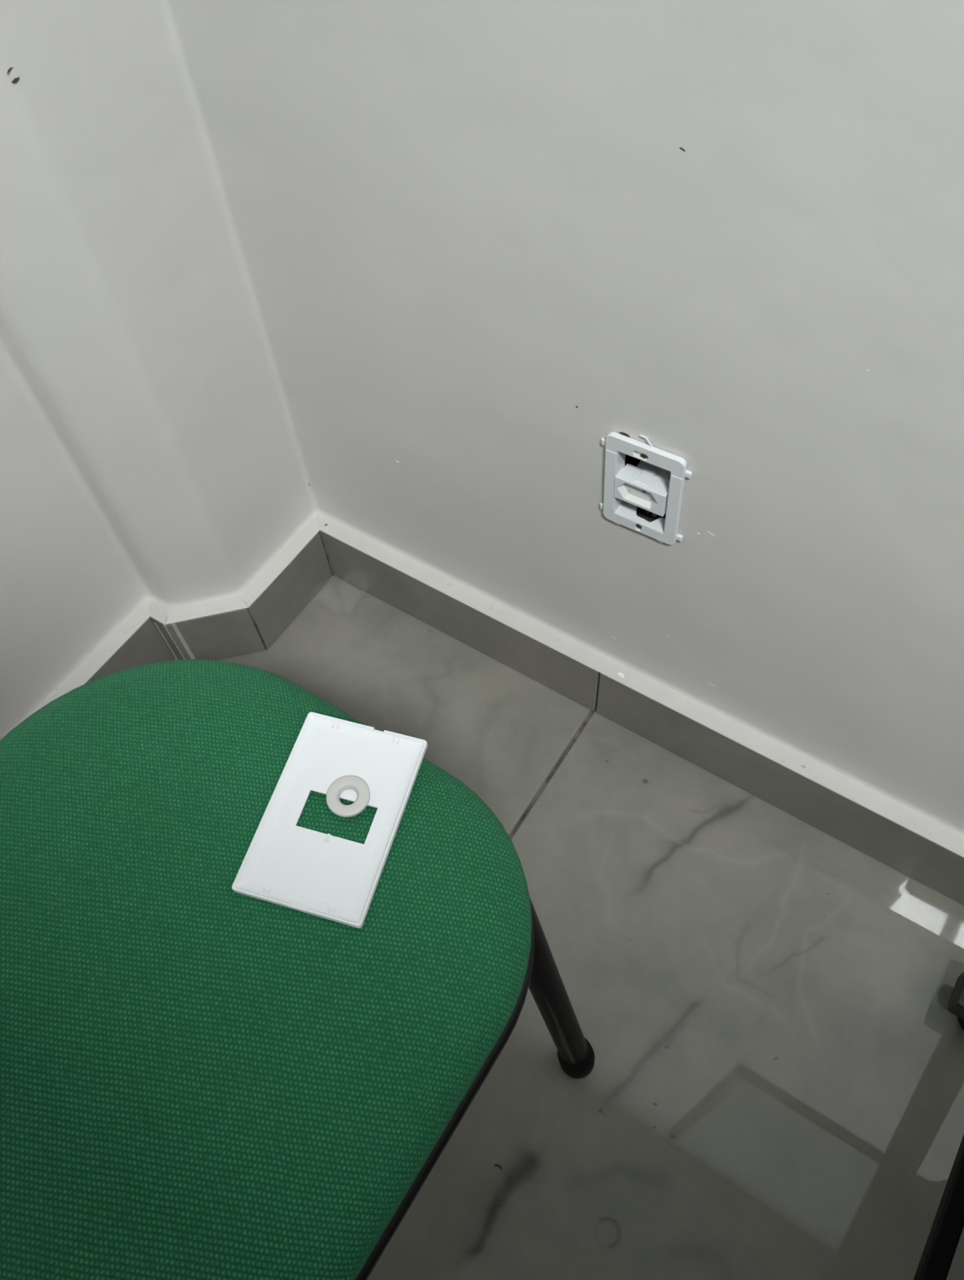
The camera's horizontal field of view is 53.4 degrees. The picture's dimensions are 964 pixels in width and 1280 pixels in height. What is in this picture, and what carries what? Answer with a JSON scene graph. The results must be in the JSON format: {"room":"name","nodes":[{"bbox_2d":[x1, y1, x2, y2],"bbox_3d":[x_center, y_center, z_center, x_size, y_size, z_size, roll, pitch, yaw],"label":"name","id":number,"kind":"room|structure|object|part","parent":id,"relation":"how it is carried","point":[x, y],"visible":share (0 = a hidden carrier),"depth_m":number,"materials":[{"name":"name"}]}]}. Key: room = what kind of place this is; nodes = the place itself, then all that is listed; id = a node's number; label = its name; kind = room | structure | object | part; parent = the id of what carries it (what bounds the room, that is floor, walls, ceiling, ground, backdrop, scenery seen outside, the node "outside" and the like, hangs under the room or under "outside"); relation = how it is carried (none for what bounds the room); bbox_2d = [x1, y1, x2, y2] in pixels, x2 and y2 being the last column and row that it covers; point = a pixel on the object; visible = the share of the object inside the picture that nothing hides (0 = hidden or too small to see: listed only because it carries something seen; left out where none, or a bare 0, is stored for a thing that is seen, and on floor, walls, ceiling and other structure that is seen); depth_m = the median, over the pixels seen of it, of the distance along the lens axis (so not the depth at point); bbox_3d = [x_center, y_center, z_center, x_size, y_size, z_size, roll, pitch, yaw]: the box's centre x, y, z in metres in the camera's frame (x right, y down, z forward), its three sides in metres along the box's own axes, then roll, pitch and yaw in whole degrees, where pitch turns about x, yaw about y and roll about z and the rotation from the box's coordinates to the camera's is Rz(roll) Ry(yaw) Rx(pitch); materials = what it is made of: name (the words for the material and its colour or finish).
{"room":"office room","nodes":[
{"label":"office room","id":0,"kind":"room"},
{"bbox_2d":[0,0,319,740],"bbox_3d":[-1.173,0.298,-0.564,0.115,2.557,3.221,27,63,19],"label":"wall","id":1,"kind":"structure","parent":0,"point":[151,464],"depth_m":0.87,"materials":[{"name":"paint"}]},
{"bbox_2d":[84,530,333,684],"bbox_3d":[-1.105,1.018,0.546,0.105,0.093,3.192,27,63,19],"label":"baseboard","id":2,"kind":"structure","parent":1,"relation":"attached to","point":[254,628],"depth_m":1.16,"materials":[{"name":"tile"}]},
{"bbox_2d":[164,0,963,857],"bbox_3d":[0.993,-0.183,-0.383,3.021,2.557,0.023,27,63,19],"label":"wall","id":3,"kind":"structure","parent":0,"point":[481,243],"depth_m":0.70,"materials":[{"name":"paint"}]},
{"bbox_2d":[319,530,963,905],"bbox_3d":[1.063,0.535,0.728,3.008,0.093,0.019,27,63,19],"label":"baseboard","id":4,"kind":"structure","parent":3,"relation":"attached to","point":[916,856],"depth_m":1.06,"materials":[{"name":"tile"}]},
{"bbox_2d":[600,431,692,545],"bbox_3d":[0.149,-0.146,0.820,0.085,0.114,0.058,27,63,19],"label":"wall outlet","id":5,"kind":"object","parent":3,"relation":"attached to","point":[644,483],"visible":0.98,"depth_m":0.81,"materials":[{"name":"white plastic"}]},
{"bbox_2d":[173,573,963,1279],"bbox_3d":[0.072,1.595,0.199,3.400,0.060,3.360,27,63,19],"label":"floor","id":6,"kind":"structure","parent":0,"point":[774,1089],"depth_m":0.94,"materials":[{"name":"tile"}]},
{"bbox_2d":[0,659,595,1279],"bbox_3d":[-0.228,0.223,0.524,0.466,0.900,0.511,27,63,19],"label":"chair","id":7,"kind":"object","parent":6,"relation":"on","point":[201,1078],"visible":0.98,"depth_m":0.53,"materials":[{"name":"green fabric"}]},
{"bbox_2d":[231,711,427,928],"bbox_3d":[-0.090,0.105,0.583,0.081,0.004,0.122,13,59,11],"label":"cover plate","id":8,"kind":"object","parent":7,"relation":"on","point":[285,864],"visible":1,"depth_m":0.58,"materials":[{"name":"plastic"}]},
{"bbox_3d":[-0.090,0.106,0.584,0.080,0.001,0.121,13,59,11],"label":"plate panel","id":9,"kind":"part","parent":8,"relation":"part of","materials":[{"name":"plastic"}]},
{"bbox_2d":[325,775,369,817],"bbox_3d":[-0.082,0.096,0.587,0.027,0.004,0.027,27,63,19],"label":"ring","id":10,"kind":"object","parent":8,"relation":"on","point":[356,784],"visible":1,"depth_m":0.58,"materials":[{"name":"plastic"}]},
{"bbox_3d":[0.036,0.275,0.776,0.133,0.377,0.053,15,60,13],"label":"leg","id":11,"kind":"part","parent":7,"relation":"part of","materials":[{"name":"black metal"}]},
{"bbox_2d":[913,972,963,1279],"bbox_3d":[0.685,0.608,0.317,1.022,0.745,0.700,27,63,19],"label":"chair","id":12,"kind":"object","parent":6,"relation":"on","point":[940,1249],"visible":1,"depth_m":0.76,"materials":[{"name":"metal"}]}
]}

